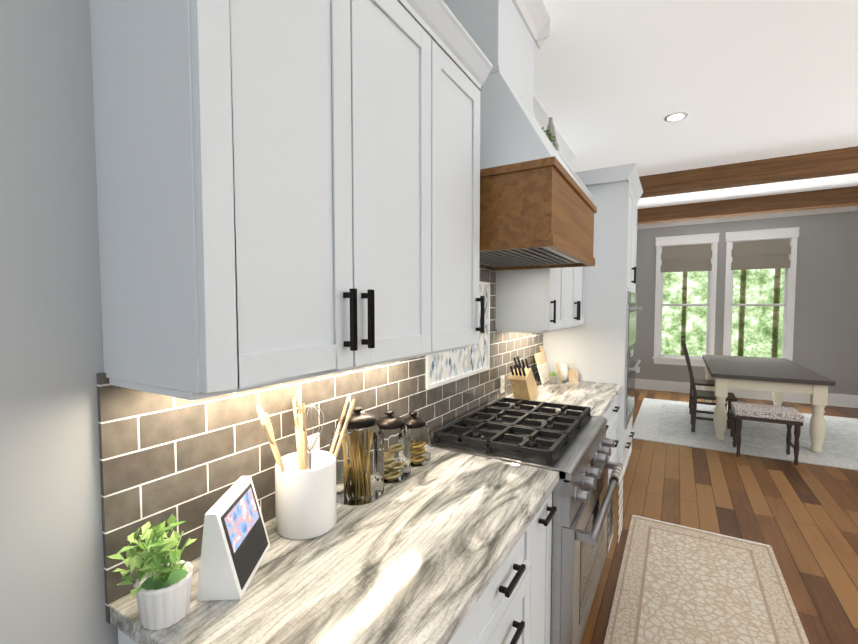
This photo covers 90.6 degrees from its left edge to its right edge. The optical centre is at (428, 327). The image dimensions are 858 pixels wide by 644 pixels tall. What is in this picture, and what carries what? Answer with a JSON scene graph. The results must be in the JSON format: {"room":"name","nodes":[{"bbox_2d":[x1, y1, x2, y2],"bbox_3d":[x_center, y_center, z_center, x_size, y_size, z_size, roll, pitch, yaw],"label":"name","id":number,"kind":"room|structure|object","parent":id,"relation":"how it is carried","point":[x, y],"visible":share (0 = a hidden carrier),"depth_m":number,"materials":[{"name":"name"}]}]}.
{"room":"dining room and kitchen","nodes":[
{"label":"dining room and kitchen","id":0,"kind":"room"},
{"bbox_2d":[0,0,117,643],"bbox_3d":[-0.307,-0.076,1.624,0.150,3.050,6.880,2,3,30],"label":"wall","id":1,"kind":"structure","parent":0,"point":[52,586],"depth_m":0.78,"materials":[{"name":"grey paint"}]},
{"bbox_2d":[89,0,492,400],"bbox_3d":[-0.225,-0.431,1.210,0.392,1.060,1.160,2,3,30],"label":"upper cabinet","id":2,"kind":"object","parent":1,"relation":"attached to","point":[288,190],"visible":1,"depth_m":0.83,"materials":[{"name":"white wood"}]},
{"bbox_2d":[97,264,542,623],"bbox_3d":[0.162,0.137,2.263,0.024,1.336,3.261,2,3,30],"label":"tile backsplash","id":3,"kind":"structure","parent":1,"relation":"attached to","point":[163,458],"depth_m":1.11,"materials":[{"name":"tile"}]},
{"bbox_2d":[307,433,319,450],"bbox_3d":[-0.375,0.401,1.351,0.007,0.115,0.070,2,3,30],"label":"outlet","id":4,"kind":"object","parent":3,"relation":"attached to","point":[316,446],"depth_m":1.36,"materials":[{"name":"white plastic"}]},
{"bbox_2d":[500,375,504,393],"bbox_3d":[0.490,0.379,2.827,0.007,0.115,0.070,2,3,30],"label":"outlet","id":5,"kind":"object","parent":3,"relation":"attached to","point":[502,378],"depth_m":2.82,"materials":[{"name":"white plastic"}]},
{"bbox_2d":[443,0,596,270],"bbox_3d":[0.427,-0.975,2.081,0.613,1.297,0.929,2,3,30],"label":"range hood","id":6,"kind":"object","parent":1,"relation":"attached to","point":[538,208],"visible":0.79,"depth_m":1.78,"materials":[{"name":"brown wood"}]},
{"bbox_2d":[495,150,591,332],"bbox_3d":[0.856,-0.521,3.052,0.391,1.060,1.144,2,3,30],"label":"upper cabinet","id":7,"kind":"object","parent":1,"relation":"attached to","point":[544,300],"visible":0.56,"depth_m":2.65,"materials":[{"name":"white wood"}]},
{"bbox_2d":[542,127,558,149],"bbox_3d":[0.708,-1.211,2.815,0.274,0.450,0.425,2,3,30],"label":"plant","id":8,"kind":"object","parent":7,"relation":"on","point":[550,136],"visible":0.08,"depth_m":2.77,"materials":[{"name":"green plant"}]},
{"bbox_2d":[546,117,558,150],"bbox_3d":[0.895,-1.274,3.135,0.244,0.545,0.232,2,3,30],"label":"vase","id":9,"kind":"object","parent":7,"relation":"on","point":[550,126],"visible":0.23,"depth_m":3.10,"materials":[{"name":"grey ceramic"}]},
{"bbox_2d":[533,93,575,164],"bbox_3d":[0.915,-1.641,3.403,0.085,0.095,2.127,2,3,30],"label":"crown molding","id":10,"kind":"structure","parent":1,"relation":"attached to","point":[565,149],"depth_m":3.57,"materials":[{"name":"white wood"}]},
{"bbox_2d":[533,0,857,208],"bbox_3d":[2.433,-1.666,2.417,6.700,0.050,11.150,2,3,30],"label":"ceiling","id":11,"kind":"structure","parent":0,"point":[615,82],"depth_m":2.90,"materials":[{"name":"white paint"}]},
{"bbox_2d":[663,112,688,121],"bbox_3d":[1.981,-1.686,3.407,0.175,0.004,0.175,1,3,24],"label":"recessed light","id":12,"kind":"object","parent":11,"relation":"in","point":[675,117],"visible":1,"depth_m":3.38,"materials":[{"name":"white"}]},
{"bbox_2d":[624,146,857,197],"bbox_3d":[3.601,-1.633,4.415,6.698,0.209,0.190,2,3,30],"label":"ceiling beam","id":13,"kind":"structure","parent":11,"relation":"attached to","point":[836,162],"depth_m":4.44,"materials":[{"name":"brown wood"}]},
{"bbox_2d":[637,186,857,224],"bbox_3d":[4.520,-1.709,5.983,6.698,0.209,0.190,2,3,30],"label":"ceiling beam","id":14,"kind":"structure","parent":11,"relation":"attached to","point":[824,198],"depth_m":5.90,"materials":[{"name":"brown wood"}]},
{"bbox_2d":[581,389,857,643],"bbox_3d":[2.433,1.430,2.568,6.700,0.050,11.150,2,3,30],"label":"floor","id":15,"kind":"structure","parent":0,"point":[801,519],"depth_m":3.17,"materials":[{"name":"brown wood"}]},
{"bbox_2d":[118,492,556,643],"bbox_3d":[-0.077,1.031,1.255,0.632,0.876,1.183,2,3,30],"label":"base cabinet","id":16,"kind":"object","parent":15,"relation":"on","point":[512,605],"visible":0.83,"depth_m":1.29,"materials":[{"name":"white wood"}]},
{"bbox_2d":[110,447,558,643],"bbox_3d":[-0.086,0.574,1.230,0.629,0.037,1.194,2,3,30],"label":"countertop","id":17,"kind":"structure","parent":16,"relation":"on","point":[419,554],"depth_m":1.00,"materials":[{"name":"stone"}]},
{"bbox_2d":[107,514,195,630],"bbox_3d":[-0.543,0.475,0.832,0.147,0.198,0.147,2,3,30],"label":"potted plant","id":18,"kind":"object","parent":17,"relation":"on","point":[161,590],"visible":1,"depth_m":0.81,"materials":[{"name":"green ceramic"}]},
{"bbox_2d":[197,476,270,600],"bbox_3d":[-0.446,0.474,0.983,0.090,0.184,0.200,0,3,-3],"label":"smart display","id":19,"kind":"object","parent":17,"relation":"on","point":[236,545],"visible":1,"depth_m":0.91,"materials":[{"name":"plastic"},{"name":"glass"}]},
{"bbox_2d":[257,387,354,539],"bbox_3d":[-0.347,0.360,1.202,0.214,0.390,0.332,2,3,30],"label":"utensil crock","id":20,"kind":"object","parent":17,"relation":"on","point":[305,495],"visible":0.98,"depth_m":1.12,"materials":[{"name":"white ceramic"}]},
{"bbox_2d":[330,407,383,505],"bbox_3d":[-0.233,0.402,1.378,0.173,0.289,0.173,2,3,30],"label":"glass jar","id":21,"kind":"object","parent":17,"relation":"on","point":[360,469],"visible":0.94,"depth_m":1.31,"materials":[{"name":"clear glass"}]},
{"bbox_2d":[377,410,410,483],"bbox_3d":[-0.141,0.420,1.534,0.152,0.239,0.152,2,3,30],"label":"glass jar","id":22,"kind":"object","parent":17,"relation":"on","point":[397,448],"visible":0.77,"depth_m":1.48,"materials":[{"name":"clear glass"}]},
{"bbox_2d":[403,411,430,466],"bbox_3d":[-0.062,0.433,1.680,0.138,0.199,0.138,2,3,30],"label":"glass jar","id":23,"kind":"object","parent":17,"relation":"on","point":[419,430],"visible":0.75,"depth_m":1.63,"materials":[{"name":"clear glass"}]},
{"bbox_2d":[430,397,622,643],"bbox_3d":[0.516,0.942,2.123,0.757,0.969,0.912,2,3,30],"label":"range","id":24,"kind":"object","parent":15,"relation":"on","point":[572,448],"visible":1,"depth_m":1.83,"materials":[{"name":"metal"}]},
{"bbox_2d":[543,163,642,483],"bbox_3d":[1.495,0.034,3.839,0.728,2.615,0.912,2,3,30],"label":"tall cabinet","id":25,"kind":"object","parent":15,"relation":"on","point":[598,345],"visible":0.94,"depth_m":3.41,"materials":[{"name":"white wood"}]},
{"bbox_2d":[603,395,619,485],"bbox_3d":[0.976,0.943,3.051,0.632,0.876,1.145,2,3,30],"label":"base cabinet","id":26,"kind":"object","parent":15,"relation":"on","point":[611,415],"visible":0.17,"depth_m":3.15,"materials":[{"name":"white wood"}]},
{"bbox_2d":[505,380,621,416],"bbox_3d":[0.971,0.486,3.032,0.629,0.037,1.143,2,3,30],"label":"countertop","id":27,"kind":"structure","parent":26,"relation":"on","point":[598,398],"depth_m":2.97,"materials":[{"name":"stone"}]},
{"bbox_2d":[509,356,537,399],"bbox_3d":[0.623,0.330,2.807,0.110,0.295,0.313,2,3,30],"label":"knife block","id":28,"kind":"object","parent":27,"relation":"on","point":[523,383],"visible":0.98,"depth_m":2.75,"materials":[{"name":"brown wood"}]},
{"bbox_2d":[534,345,550,383],"bbox_3d":[0.936,0.302,3.507,0.097,0.291,0.270,2,3,30],"label":"cutting board","id":29,"kind":"object","parent":27,"relation":"on","point":[542,365],"visible":1,"depth_m":3.47,"materials":[{"name":"wood"}]},
{"bbox_2d":[548,371,557,383],"bbox_3d":[0.993,0.397,3.380,0.083,0.105,0.080,2,3,30],"label":"succulent pot","id":30,"kind":"object","parent":27,"relation":"on","point":[553,377],"visible":0.98,"depth_m":3.36,"materials":[{"name":"white ceramic"}]},
{"bbox_2d":[556,362,561,382],"bbox_3d":[1.056,0.365,3.442,0.045,0.168,0.087,1,3,10],"label":"paddle","id":31,"kind":"object","parent":27,"relation":"on","point":[559,374],"visible":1,"depth_m":3.40,"materials":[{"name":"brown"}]},
{"bbox_2d":[557,363,569,380],"bbox_3d":[1.118,0.372,3.537,0.094,0.140,0.103,2,3,30],"label":"pitcher","id":32,"kind":"object","parent":27,"relation":"on","point":[564,368],"visible":0.79,"depth_m":3.50,"materials":[{"name":"white ceramic"}]},
{"bbox_2d":[568,363,578,381],"bbox_3d":[1.185,0.372,3.489,0.078,0.150,0.058,2,3,30],"label":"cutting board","id":33,"kind":"object","parent":27,"relation":"on","point":[573,374],"visible":1,"depth_m":3.48,"materials":[{"name":"beige wood"}]},
{"bbox_2d":[604,515,808,643],"bbox_3d":[1.162,1.438,1.762,0.800,0.011,2.675,2,3,30],"label":"kitchen rug","id":34,"kind":"object","parent":15,"relation":"on","point":[678,584],"visible":1,"depth_m":2.26,"materials":[{"name":"beige fabric"}]},
{"bbox_2d":[632,398,857,470],"bbox_3d":[4.137,1.266,5.314,2.740,0.011,2.480,2,3,30],"label":"dining rug","id":35,"kind":"object","parent":15,"relation":"on","point":[663,421],"visible":0.8,"depth_m":5.01,"materials":[{"name":"white carpet"}]},
{"bbox_2d":[681,334,726,413],"bbox_3d":[3.921,0.668,6.074,0.570,1.106,0.430,2,3,30],"label":"dining chair","id":36,"kind":"object","parent":35,"relation":"on","point":[703,382],"visible":0.27,"depth_m":5.99,"materials":[{"name":"brown wood"}]},
{"bbox_2d":[681,338,736,436],"bbox_3d":[3.425,0.710,5.229,0.570,1.106,0.430,2,3,30],"label":"dining chair","id":37,"kind":"object","parent":35,"relation":"on","point":[705,394],"visible":0.9,"depth_m":5.14,"materials":[{"name":"brown wood"}]},
{"bbox_2d":[731,402,803,464],"bbox_3d":[3.409,1.064,4.316,0.530,0.488,0.410,2,3,30],"label":"bench","id":38,"kind":"object","parent":35,"relation":"on","point":[789,417],"visible":0.98,"depth_m":4.21,"materials":[{"name":"brown wood"}]},
{"bbox_2d":[702,354,835,452],"bbox_3d":[4.208,0.868,5.515,1.040,0.762,2.230,2,3,30],"label":"dining table","id":39,"kind":"object","parent":35,"relation":"on","point":[778,377],"visible":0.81,"depth_m":4.77,"materials":[{"name":"grey wood"}]},
{"bbox_2d":[635,211,857,394],"bbox_3d":[5.187,-0.347,7.190,6.700,3.050,0.150,2,3,30],"label":"wall","id":40,"kind":"structure","parent":0,"point":[825,340],"depth_m":6.64,"materials":[{"name":"grey paint"}]},
{"bbox_2d":[652,233,719,366],"bbox_3d":[4.528,-0.470,7.523,0.956,2.285,0.170,2,3,30],"label":"window","id":41,"kind":"structure","parent":40,"relation":"in","point":[689,253],"depth_m":7.49,"materials":[{"name":"white wood"}]},
{"bbox_2d":[635,378,857,407],"bbox_3d":[5.143,1.085,7.184,6.700,0.190,0.023,2,3,30],"label":"baseboard","id":42,"kind":"structure","parent":40,"relation":"attached to","point":[844,400],"depth_m":7.03,"materials":[{"name":"white wood"}]},
{"bbox_2d":[637,205,857,228],"bbox_3d":[5.128,-1.817,7.016,6.700,0.095,0.085,2,3,30],"label":"crown molding","id":43,"kind":"structure","parent":40,"relation":"attached to","point":[846,208],"depth_m":6.93,"materials":[{"name":"white wood"}]},
{"bbox_2d":[723,227,799,360],"bbox_3d":[5.426,-0.445,6.998,0.956,2.285,0.170,2,3,30],"label":"window","id":44,"kind":"structure","parent":40,"relation":"in","point":[770,249],"depth_m":6.94,"materials":[{"name":"white wood"}]},
{"label":"outside","id":45,"kind":"structure","parent":0,"visible":0},
{"bbox_2d":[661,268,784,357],"bbox_3d":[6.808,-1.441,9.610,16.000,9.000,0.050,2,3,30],"label":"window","id":46,"kind":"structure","parent":45,"point":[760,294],"depth_m":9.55,"materials":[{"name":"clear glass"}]}
]}

